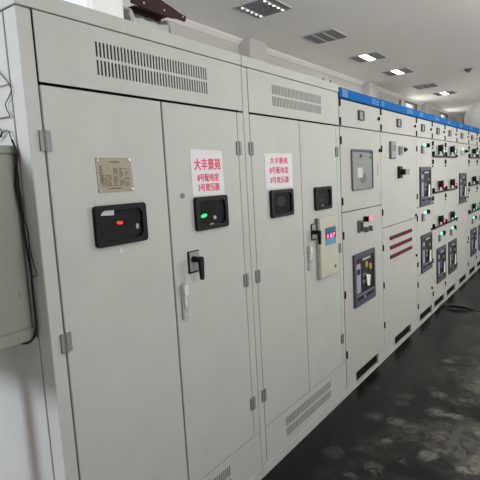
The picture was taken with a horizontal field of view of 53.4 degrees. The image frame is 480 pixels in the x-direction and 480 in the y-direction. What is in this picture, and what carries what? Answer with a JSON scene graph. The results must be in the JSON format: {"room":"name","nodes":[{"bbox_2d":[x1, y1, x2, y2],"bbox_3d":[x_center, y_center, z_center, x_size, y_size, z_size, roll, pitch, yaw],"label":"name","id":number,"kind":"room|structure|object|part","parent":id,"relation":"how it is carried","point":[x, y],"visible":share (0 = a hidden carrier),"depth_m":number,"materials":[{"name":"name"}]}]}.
{"room":"electrical room","nodes":[
{"label":"electrical room","id":0,"kind":"room"},
{"bbox_2d":[123,6,464,123],"bbox_3d":[2.357,-1.500,9.904,0.120,3.500,23.400,2,9,36],"label":"wall","id":1,"kind":"structure","parent":0,"point":[177,29],"depth_m":7.55,"materials":[{"name":"paint"}]},
{"bbox_2d":[239,38,266,62],"bbox_3d":[0.277,-1.002,6.808,0.180,3.500,0.420,2,9,36],"label":"column","id":2,"kind":"structure","parent":1,"relation":"attached to","point":[249,47],"depth_m":6.47,"materials":[{"name":"paint"}]},
{"bbox_2d":[122,0,464,118],"bbox_3d":[2.340,-3.204,9.636,0.075,0.055,23.000,2,9,36],"label":"trim","id":3,"kind":"structure","parent":1,"relation":"attached to","point":[188,23],"depth_m":7.34,"materials":[{"name":"paint"}]},
{"bbox_2d":[362,81,376,97],"bbox_3d":[2.835,-1.576,10.304,0.180,3.500,0.420,2,9,36],"label":"column","id":4,"kind":"structure","parent":1,"relation":"attached to","point":[369,88],"depth_m":9.96,"materials":[{"name":"paint"}]},
{"bbox_2d":[405,101,416,109],"bbox_3d":[4.575,-3.229,12.790,0.042,0.875,1.070,2,9,36],"label":"window","id":5,"kind":"structure","parent":1,"relation":"in","point":[415,105],"depth_m":12.84,"materials":[{"name":"clear glass"}]},
{"bbox_2d":[421,103,431,113],"bbox_3d":[5.411,-2.155,13.824,0.180,3.500,0.420,2,9,36],"label":"trim","id":6,"kind":"structure","parent":1,"relation":"attached to","point":[425,107],"depth_m":13.48,"materials":[{"name":"paint"}]},
{"bbox_2d":[456,115,463,123],"bbox_3d":[7.987,-2.733,17.344,0.180,3.500,0.420,2,9,36],"label":"trim","id":7,"kind":"structure","parent":1,"relation":"attached to","point":[460,118],"depth_m":16.99,"materials":[{"name":"paint"}]},
{"bbox_2d":[162,0,479,116],"bbox_3d":[4.609,-3.229,7.971,6.100,0.150,23.400,2,9,36],"label":"ceiling","id":8,"kind":"structure","parent":0,"point":[437,40],"depth_m":6.59,"materials":[{"name":"paint"}]},
{"bbox_2d":[233,0,291,18],"bbox_3d":[0.255,-2.567,5.292,0.470,0.025,0.490,2,9,36],"label":"recessed light","id":9,"kind":"object","parent":8,"relation":"in","point":[257,9],"visible":1,"depth_m":5.27,"materials":[{"name":"white plastic"}]},
{"bbox_3d":[0.255,-2.572,5.291,0.250,0.006,0.440,2,9,36],"label":"louvre panel","id":10,"kind":"part","parent":9,"relation":"part of","materials":[{"name":"grey metal"}]},
{"bbox_2d":[301,28,347,43],"bbox_3d":[1.159,-2.770,6.509,0.470,0.020,0.490,2,9,36],"label":"recessed light","id":11,"kind":"object","parent":8,"relation":"in","point":[331,34],"visible":1,"depth_m":6.47,"materials":[{"name":"white plastic"}]},
{"bbox_2d":[348,51,386,62],"bbox_3d":[2.093,-2.982,7.803,0.470,0.020,0.490,2,9,36],"label":"recessed light","id":12,"kind":"object","parent":8,"relation":"in","point":[376,55],"visible":1,"depth_m":7.76,"materials":[{"name":"white plastic"}]},
{"bbox_2d":[360,54,374,60],"bbox_3d":[2.093,-2.985,7.803,0.124,0.006,0.440,2,9,36],"label":"diffuser","id":13,"kind":"object","parent":12,"relation":"attached to","point":[366,57],"depth_m":7.79,"materials":[{"name":"white plastic"}]},
{"bbox_2d":[381,67,413,75],"bbox_3d":[2.998,-3.188,9.057,0.470,0.020,0.490,2,9,36],"label":"recessed light","id":14,"kind":"object","parent":8,"relation":"in","point":[405,70],"visible":1,"depth_m":9.01,"materials":[{"name":"white plastic"}]},
{"bbox_2d":[411,83,438,88],"bbox_3d":[4.175,-3.462,10.751,0.470,0.020,0.490,2,9,36],"label":"recessed light","id":15,"kind":"object","parent":8,"relation":"in","point":[429,85],"visible":1,"depth_m":10.69,"materials":[{"name":"white plastic"}]},
{"bbox_2d":[432,90,456,95],"bbox_3d":[5.110,-3.658,11.909,0.470,0.020,0.490,2,9,36],"label":"recessed light","id":16,"kind":"object","parent":8,"relation":"in","point":[452,91],"visible":1,"depth_m":11.85,"materials":[{"name":"white plastic"}]},
{"bbox_2d":[269,272,478,471],"bbox_3d":[4.812,0.388,8.418,6.100,0.150,23.400,2,9,36],"label":"floor","id":17,"kind":"structure","parent":0,"point":[448,307],"depth_m":4.87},
{"bbox_2d":[0,0,262,479],"bbox_3d":[-0.776,0.253,2.366,1.362,2.216,1.151,2,9,36],"label":"tall cabinet","id":18,"kind":"object","parent":17,"relation":"on","point":[140,364],"visible":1,"depth_m":1.79,"materials":[{"name":"metal"}]},
{"bbox_2d":[0,73,11,118],"bbox_3d":[-0.751,-0.466,1.507,0.112,0.158,0.003,2,9,36],"label":"wire","id":19,"kind":"object","parent":18,"relation":"attached to","point":[0,73],"visible":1,"depth_m":1.50,"materials":[{"name":"rubber"}]},
{"bbox_2d":[0,145,34,350],"bbox_3d":[-0.965,0.030,1.560,0.442,0.639,0.308,2,9,36],"label":"wall box","id":20,"kind":"object","parent":18,"relation":"attached to","point":[16,328],"visible":0.98,"depth_m":1.52,"materials":[{"name":"paint"}]},
{"bbox_2d":[0,129,13,146],"bbox_3d":[-0.753,-0.327,1.527,0.101,0.066,0.004,2,9,36],"label":"wire","id":21,"kind":"object","parent":20,"relation":"attached to","point":[1,133],"visible":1,"depth_m":1.52,"materials":[{"name":"rubber"}]},
{"bbox_2d":[11,139,36,344],"bbox_3d":[-0.702,0.013,1.523,0.030,0.660,0.047,2,9,36],"label":"power cable","id":22,"kind":"object","parent":20,"relation":"attached to","point":[12,141],"visible":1,"depth_m":1.53,"materials":[{"name":"rubber"}]},
{"bbox_2d":[13,147,36,276],"bbox_3d":[-0.681,-0.086,1.515,0.053,0.418,0.004,2,9,36],"label":"cable","id":23,"kind":"object","parent":20,"relation":"attached to","point":[13,147],"visible":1,"depth_m":1.52,"materials":[{"name":"rubber"}]},
{"bbox_2d":[15,152,37,336],"bbox_3d":[-0.686,0.022,1.535,0.022,0.602,0.008,2,9,36],"label":"cable","id":24,"kind":"object","parent":20,"relation":"attached to","point":[15,152],"visible":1,"depth_m":1.53,"materials":[{"name":"rubber"}]},
{"bbox_3d":[-1.161,0.322,1.957,1.224,2.102,0.020,2,9,36],"label":"panel","id":25,"kind":"part","parent":18,"relation":"part of","materials":[{"name":"paint"}]},
{"bbox_3d":[-0.624,0.338,1.585,0.070,2.102,0.049,2,9,36],"label":"corner post","id":26,"kind":"part","parent":18,"relation":"part of","materials":[{"name":"metal"}]},
{"bbox_2d":[64,0,123,18],"bbox_3d":[-0.793,-1.495,2.264,0.420,1.273,0.237,2,9,36],"label":"duct","id":27,"kind":"object","parent":18,"relation":"on","point":[112,7],"visible":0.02,"depth_m":2.19,"materials":[{"name":"white plastic"}]},
{"bbox_3d":[-0.434,0.310,1.806,0.024,1.674,0.522,2,9,36],"label":"door","id":28,"kind":"part","parent":18,"relation":"part of","materials":[{"name":"paint"}]},
{"bbox_2d":[99,161,129,188],"bbox_3d":[-0.453,-0.236,1.732,0.001,0.100,0.138,2,9,36],"label":"print","id":29,"kind":"object","parent":18,"relation":"attached to","point":[112,174],"depth_m":1.73},
{"bbox_3d":[-0.313,-0.672,1.911,0.004,0.214,1.089,2,9,36],"label":"vent panel","id":30,"kind":"part","parent":18,"relation":"part of","materials":[{"name":"paint"}]},
{"bbox_2d":[123,0,185,33],"bbox_3d":[-0.539,-1.090,2.550,0.352,0.363,0.385,2,9,36],"label":"duct","id":31,"kind":"object","parent":18,"relation":"on","point":[128,13],"depth_m":2.42,"materials":[{"name":"brown metal"}]},
{"bbox_3d":[-0.446,-1.210,2.462,0.104,0.114,0.385,2,9,36],"label":"busbar bracket","id":32,"kind":"part","parent":31,"relation":"part of","materials":[{"name":"brown metal"}]},
{"bbox_3d":[-0.238,0.265,2.048,0.009,0.159,0.034,2,9,36],"label":"latch plate","id":33,"kind":"part","parent":18,"relation":"part of","materials":[{"name":"grey plastic"}]},
{"bbox_3d":[-0.231,0.242,2.039,0.016,0.106,0.026,2,9,36],"label":"latch handle","id":34,"kind":"part","parent":18,"relation":"part of","materials":[{"name":"white plastic"}]},
{"bbox_3d":[-0.202,0.095,2.091,0.007,0.097,0.074,2,9,36],"label":"handle plate","id":35,"kind":"part","parent":18,"relation":"part of","materials":[{"name":"black plastic"}]},
{"bbox_3d":[-0.198,0.093,2.090,0.005,0.085,0.065,2,9,36],"label":"handle","id":36,"kind":"part","parent":18,"relation":"part of","materials":[{"name":"grey plastic"}]},
{"bbox_3d":[-0.166,0.122,2.055,0.016,0.100,0.024,2,9,36],"label":"handle lever","id":37,"kind":"part","parent":18,"relation":"part of","materials":[{"name":"black plastic"}]},
{"bbox_3d":[-0.129,0.241,2.224,0.024,1.674,0.505,2,9,36],"label":"door","id":38,"kind":"part","parent":18,"relation":"part of","materials":[{"name":"paint"}]},
{"bbox_2d":[190,149,224,195],"bbox_3d":[-0.144,-0.303,2.155,0.002,0.207,0.228,2,9,36],"label":"paper sign","id":39,"kind":"object","parent":18,"relation":"attached to","point":[207,176],"visible":1,"depth_m":2.15,"materials":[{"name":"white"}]},
{"bbox_3d":[-0.208,1.204,2.142,0.004,0.202,1.089,2,9,36],"label":"vent panel","id":40,"kind":"part","parent":18,"relation":"part of","materials":[{"name":"paint"}]},
{"bbox_3d":[0.036,0.204,2.449,0.024,1.674,0.052,2,9,36],"label":"hinge post","id":41,"kind":"part","parent":18,"relation":"part of","materials":[{"name":"metal"}]},
{"bbox_2d":[238,55,346,476],"bbox_3d":[-0.108,0.103,3.280,1.362,2.216,1.129,2,9,36],"label":"tall cabinet","id":42,"kind":"object","parent":17,"relation":"on","point":[299,323],"visible":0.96,"depth_m":2.80,"materials":[{"name":"metal"}]},
{"bbox_3d":[0.048,0.187,2.504,0.070,2.102,0.048,2,9,36],"label":"corner post","id":43,"kind":"part","parent":42,"relation":"part of","materials":[{"name":"metal"}]},
{"bbox_2d":[264,153,292,188],"bbox_3d":[0.219,-0.385,2.651,0.002,0.194,0.298,2,9,36],"label":"paper sign","id":44,"kind":"object","parent":42,"relation":"attached to","point":[278,167],"visible":1,"depth_m":2.64,"materials":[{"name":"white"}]},
{"bbox_3d":[0.233,0.160,2.719,0.024,1.674,0.511,2,9,36],"label":"door","id":45,"kind":"part","parent":42,"relation":"part of","materials":[{"name":"paint"}]},
{"bbox_3d":[0.353,-0.822,2.822,0.004,0.214,1.075,2,9,36],"label":"vent panel","id":46,"kind":"part","parent":42,"relation":"part of","materials":[{"name":"paint"}]},
{"bbox_3d":[0.459,1.054,3.053,0.004,0.202,1.075,2,9,36],"label":"vent panel","id":47,"kind":"part","parent":42,"relation":"part of","materials":[{"name":"paint"}]},
{"bbox_3d":[0.429,0.113,2.961,0.009,0.158,0.034,2,9,36],"label":"latch plate","id":48,"kind":"part","parent":42,"relation":"part of","materials":[{"name":"grey plastic"}]},
{"bbox_3d":[0.437,0.090,2.951,0.016,0.105,0.026,2,9,36],"label":"latch handle","id":49,"kind":"part","parent":42,"relation":"part of","materials":[{"name":"white plastic"}]},
{"bbox_3d":[0.470,-0.053,3.003,0.005,0.092,0.069,2,9,36],"label":"handle","id":50,"kind":"part","parent":42,"relation":"part of","materials":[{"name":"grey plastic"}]},
{"bbox_3d":[0.493,-0.015,2.956,0.016,0.087,0.024,2,9,36],"label":"handle lever","id":51,"kind":"part","parent":42,"relation":"part of","materials":[{"name":"black plastic"}]},
{"bbox_3d":[0.534,0.092,3.130,0.024,1.674,0.504,2,9,36],"label":"door","id":52,"kind":"part","parent":42,"relation":"part of","materials":[{"name":"paint"}]},
{"bbox_2d":[315,215,338,278],"bbox_3d":[0.581,0.041,3.141,0.034,0.393,0.296,2,9,36],"label":"box","id":53,"kind":"object","parent":42,"relation":"attached to","point":[328,251],"visible":1,"depth_m":3.11,"materials":[{"name":"paint"}]},
{"bbox_3d":[0.597,-0.029,3.140,0.002,0.115,0.159,2,9,36],"label":"display panel","id":54,"kind":"part","parent":53,"relation":"part of","materials":[{"name":"blue plastic"}]},
{"bbox_3d":[0.698,0.055,3.354,0.024,1.674,0.051,2,9,36],"label":"hinge post","id":55,"kind":"part","parent":42,"relation":"part of","materials":[{"name":"metal"}]},
{"bbox_2d":[335,87,384,394],"bbox_3d":[0.572,-0.013,3.979,1.034,2.200,0.800,2,9,36],"label":"tall cabinet","id":56,"kind":"object","parent":17,"relation":"on","point":[359,114],"visible":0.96,"depth_m":3.64,"materials":[{"name":"metal"}]},
{"bbox_3d":[0.903,-0.929,3.587,0.020,0.180,0.796,2,9,36],"label":"instrument door","id":57,"kind":"part","parent":56,"relation":"part of","materials":[{"name":"paint"}]},
{"bbox_3d":[0.925,-0.539,3.635,0.020,0.594,0.796,2,9,36],"label":"door","id":58,"kind":"part","parent":56,"relation":"part of","materials":[{"name":"paint"}]},
{"bbox_3d":[0.975,0.362,3.746,0.020,1.212,0.796,2,9,36],"label":"door","id":59,"kind":"part","parent":56,"relation":"part of","materials":[{"name":"paint"}]},
{"bbox_3d":[0.973,-0.162,3.674,0.035,0.044,0.044,2,9,36],"label":"selector knob","id":60,"kind":"part","parent":56,"relation":"part of","materials":[{"name":"black plastic"}]},
{"bbox_3d":[0.983,0.401,3.713,0.006,0.012,0.383,2,9,36],"label":"rail","id":61,"kind":"part","parent":56,"relation":"part of","materials":[{"name":"grey plastic"}]},
{"bbox_2d":[356,354,376,380],"bbox_3d":[1.002,1.023,3.849,0.037,0.090,0.475,2,9,36],"label":"grille","id":62,"kind":"object","parent":56,"relation":"attached to","point":[370,364],"depth_m":3.84,"materials":[{"name":"black metal"}]},
{"bbox_2d":[261,308,479,479],"bbox_3d":[0.806,1.299,2.214,1.542,0.005,7.345,2,9,36],"label":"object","id":63,"kind":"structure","parent":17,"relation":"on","point":[416,416],"depth_m":3.09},
{"bbox_2d":[378,100,417,357],"bbox_3d":[1.128,-0.131,4.683,1.100,2.200,1.004,2,9,36],"label":"tall cabinet","id":64,"kind":"object","parent":17,"relation":"on","point":[397,131],"visible":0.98,"depth_m":4.35,"materials":[{"name":"metal"}]},
{"bbox_3d":[1.432,-1.048,4.310,0.020,0.180,1.000,2,9,36],"label":"instrument door","id":65,"kind":"part","parent":64,"relation":"part of","materials":[{"name":"paint"}]},
{"bbox_3d":[1.459,-0.558,4.370,0.020,0.794,1.000,2,9,36],"label":"door","id":66,"kind":"part","parent":64,"relation":"part of","materials":[{"name":"paint"}]},
{"bbox_3d":[1.510,0.342,4.481,0.020,1.012,1.000,2,9,36],"label":"door","id":67,"kind":"part","parent":64,"relation":"part of","materials":[{"name":"paint"}]},
{"bbox_2d":[397,166,402,177],"bbox_3d":[1.448,-0.612,4.318,0.023,0.107,0.085,2,9,36],"label":"switch plate","id":68,"kind":"object","parent":64,"relation":"attached to","point":[399,168],"depth_m":4.29,"materials":[{"name":"black plastic"}]},
{"bbox_2d":[395,324,409,343],"bbox_3d":[1.535,0.903,4.577,0.037,0.090,0.490,2,9,36],"label":"grille","id":69,"kind":"object","parent":64,"relation":"attached to","point":[402,334],"depth_m":4.58,"materials":[{"name":"black metal"}]},
{"bbox_2d":[415,110,432,326],"bbox_3d":[1.568,-0.237,5.340,1.034,2.200,0.586,2,9,36],"label":"tall cabinet","id":70,"kind":"object","parent":17,"relation":"on","point":[423,136],"visible":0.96,"depth_m":5.02,"materials":[{"name":"metal"}]},
{"bbox_3d":[1.899,-1.152,4.948,0.020,0.180,0.582,2,9,36],"label":"instrument door","id":71,"kind":"part","parent":70,"relation":"part of","materials":[{"name":"paint"}]},
{"bbox_3d":[1.962,-0.013,5.088,0.020,0.696,0.582,2,9,36],"label":"door","id":72,"kind":"part","parent":70,"relation":"part of","materials":[{"name":"paint"}]},
{"bbox_3d":[1.923,-0.710,5.002,0.020,0.699,0.582,2,9,36],"label":"door","id":73,"kind":"part","parent":70,"relation":"part of","materials":[{"name":"paint"}]},
{"bbox_3d":[1.993,0.538,5.156,0.020,0.405,0.582,2,9,36],"label":"door","id":74,"kind":"part","parent":70,"relation":"part of","materials":[{"name":"paint"}]},
{"bbox_2d":[420,305,430,319],"bbox_3d":[2.003,0.798,5.217,0.037,0.090,0.480,2,9,36],"label":"grille","id":75,"kind":"object","parent":70,"relation":"attached to","point":[425,313],"depth_m":5.22,"materials":[{"name":"black metal"}]},
{"bbox_2d":[430,115,445,311],"bbox_3d":[1.925,-0.313,5.794,1.074,2.200,0.574,2,9,36],"label":"tall cabinet","id":76,"kind":"object","parent":17,"relation":"on","point":[438,167],"visible":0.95,"depth_m":5.48,"materials":[{"name":"metal"}]},
{"bbox_3d":[2.239,-1.229,5.413,0.020,0.180,0.569,2,9,36],"label":"instrument door","id":77,"kind":"part","parent":76,"relation":"part of","materials":[{"name":"paint"}]},
{"bbox_3d":[2.250,-1.038,5.436,0.020,0.192,0.569,2,9,36],"label":"drawer","id":78,"kind":"part","parent":76,"relation":"part of","materials":[{"name":"paint"}]},
{"bbox_2d":[434,295,442,306],"bbox_3d":[2.343,0.722,5.682,0.037,0.090,0.477,2,9,36],"label":"grille","id":79,"kind":"object","parent":76,"relation":"attached to","point":[438,300],"depth_m":5.67,"materials":[{"name":"black metal"}]},
{"bbox_3d":[2.288,-0.346,5.522,0.020,0.394,0.569,2,9,36],"label":"drawer","id":80,"kind":"part","parent":76,"relation":"part of","materials":[{"name":"paint"}]},
{"bbox_3d":[2.266,-0.742,5.473,0.020,0.397,0.569,2,9,36],"label":"drawer","id":81,"kind":"part","parent":76,"relation":"part of","materials":[{"name":"paint"}]},
{"bbox_3d":[2.322,0.259,5.596,0.020,0.814,0.569,2,9,36],"label":"door","id":82,"kind":"part","parent":76,"relation":"part of","materials":[{"name":"paint"}]},
{"bbox_2d":[443,119,457,299],"bbox_3d":[2.278,-0.392,6.276,1.074,2.200,0.630,2,9,36],"label":"tall cabinet","id":83,"kind":"object","parent":17,"relation":"on","point":[450,126],"visible":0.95,"depth_m":5.95,"materials":[{"name":"metal"}]},
{"bbox_3d":[2.592,-1.308,5.896,0.020,0.180,0.626,2,9,36],"label":"instrument door","id":84,"kind":"part","parent":83,"relation":"part of","materials":[{"name":"paint"}]},
{"bbox_3d":[2.642,-0.425,6.005,0.020,0.394,0.626,2,9,36],"label":"drawer","id":85,"kind":"part","parent":83,"relation":"part of","materials":[{"name":"paint"}]},
{"bbox_3d":[2.619,-0.821,5.956,0.020,0.397,0.626,2,9,36],"label":"drawer","id":86,"kind":"part","parent":83,"relation":"part of","materials":[{"name":"paint"}]},
{"bbox_3d":[2.603,-1.117,5.919,0.020,0.192,0.626,2,9,36],"label":"drawer","id":87,"kind":"part","parent":83,"relation":"part of","materials":[{"name":"paint"}]},
{"bbox_2d":[447,285,453,294],"bbox_3d":[2.697,0.642,6.165,0.037,0.090,0.480,2,9,36],"label":"grille","id":88,"kind":"object","parent":83,"relation":"attached to","point":[450,289],"depth_m":6.15,"materials":[{"name":"black metal"}]},
{"bbox_3d":[2.675,0.180,6.079,0.020,0.814,0.626,2,9,36],"label":"door","id":89,"kind":"part","parent":83,"relation":"part of","materials":[{"name":"paint"}]},
{"bbox_2d":[439,268,479,311],"bbox_3d":[5.079,0.318,8.054,1.540,0.047,7.250,2,9,36],"label":"rubber mat","id":90,"kind":"object","parent":17,"relation":"on","point":[467,295],"visible":1,"depth_m":6.04,"materials":[{"name":"black rubber"}]},
{"bbox_2d":[455,122,468,289],"bbox_3d":[2.671,-0.484,6.838,1.045,2.200,0.750,2,9,36],"label":"tall cabinet","id":91,"kind":"object","parent":17,"relation":"on","point":[462,136],"visible":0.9,"depth_m":6.53,"materials":[{"name":"metal"}]},
{"bbox_3d":[2.997,-1.399,6.449,0.020,0.180,0.746,2,9,36],"label":"instrument door","id":92,"kind":"part","parent":91,"relation":"part of","materials":[{"name":"paint"}]},
{"bbox_3d":[3.075,-0.006,6.621,0.020,1.006,0.746,2,9,36],"label":"door","id":93,"kind":"part","parent":91,"relation":"part of","materials":[{"name":"paint"}]},
{"bbox_3d":[3.025,-0.907,6.510,0.020,0.800,0.746,2,9,36],"label":"door","id":94,"kind":"part","parent":91,"relation":"part of","materials":[{"name":"paint"}]},
{"bbox_2d":[468,126,477,277],"bbox_3d":[3.088,-0.574,7.383,1.074,2.200,0.629,2,9,36],"label":"tall cabinet","id":95,"kind":"object","parent":17,"relation":"on","point":[472,132],"visible":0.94,"depth_m":7.05,"materials":[{"name":"metal"}]},
{"bbox_3d":[3.452,-0.607,7.111,0.020,0.394,0.625,2,9,36],"label":"drawer","id":96,"kind":"part","parent":95,"relation":"part of","materials":[{"name":"paint"}]},
{"bbox_3d":[3.485,-0.002,7.186,0.020,0.814,0.625,2,9,36],"label":"door","id":97,"kind":"part","parent":95,"relation":"part of","materials":[{"name":"paint"}]},
{"bbox_3d":[3.402,-1.490,7.002,0.020,0.180,0.625,2,9,36],"label":"instrument door","id":98,"kind":"part","parent":95,"relation":"part of","materials":[{"name":"paint"}]},
{"bbox_3d":[3.429,-1.003,7.062,0.020,0.397,0.625,2,9,36],"label":"drawer","id":99,"kind":"part","parent":95,"relation":"part of","materials":[{"name":"paint"}]},
{"bbox_3d":[3.413,-1.299,7.026,0.020,0.192,0.625,2,9,36],"label":"drawer","id":100,"kind":"part","parent":95,"relation":"part of","materials":[{"name":"paint"}]},
{"bbox_2d":[475,128,479,270],"bbox_3d":[3.457,-0.657,7.887,1.074,2.200,0.628,2,9,36],"label":"tall cabinet","id":101,"kind":"object","parent":17,"relation":"on","point":[478,130],"visible":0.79,"depth_m":7.48,"materials":[{"name":"metal"}]},
{"bbox_3d":[3.821,-0.690,7.616,0.020,0.394,0.624,2,9,36],"label":"drawer","id":102,"kind":"part","parent":101,"relation":"part of","materials":[{"name":"paint"}]},
{"bbox_3d":[3.799,-1.086,7.567,0.020,0.397,0.624,2,9,36],"label":"drawer","id":103,"kind":"part","parent":101,"relation":"part of","materials":[{"name":"paint"}]},
{"bbox_3d":[3.854,-0.085,7.690,0.020,0.814,0.624,2,9,36],"label":"door","id":104,"kind":"part","parent":101,"relation":"part of","materials":[{"name":"paint"}]},
{"bbox_3d":[5.263,-1.063,10.355,1.074,2.200,0.628,2,9,36],"label":"cabinet","id":105,"kind":"object","parent":17,"relation":"on","visible":0},
{"bbox_2d":[464,100,479,128],"bbox_3d":[5.382,-2.618,10.375,0.860,0.860,1.250,2,9,36],"label":"duct","id":106,"kind":"object","parent":105,"relation":"on","point":[472,116],"visible":0.71,"depth_m":10.05,"materials":[{"name":"white metal"}]}
]}

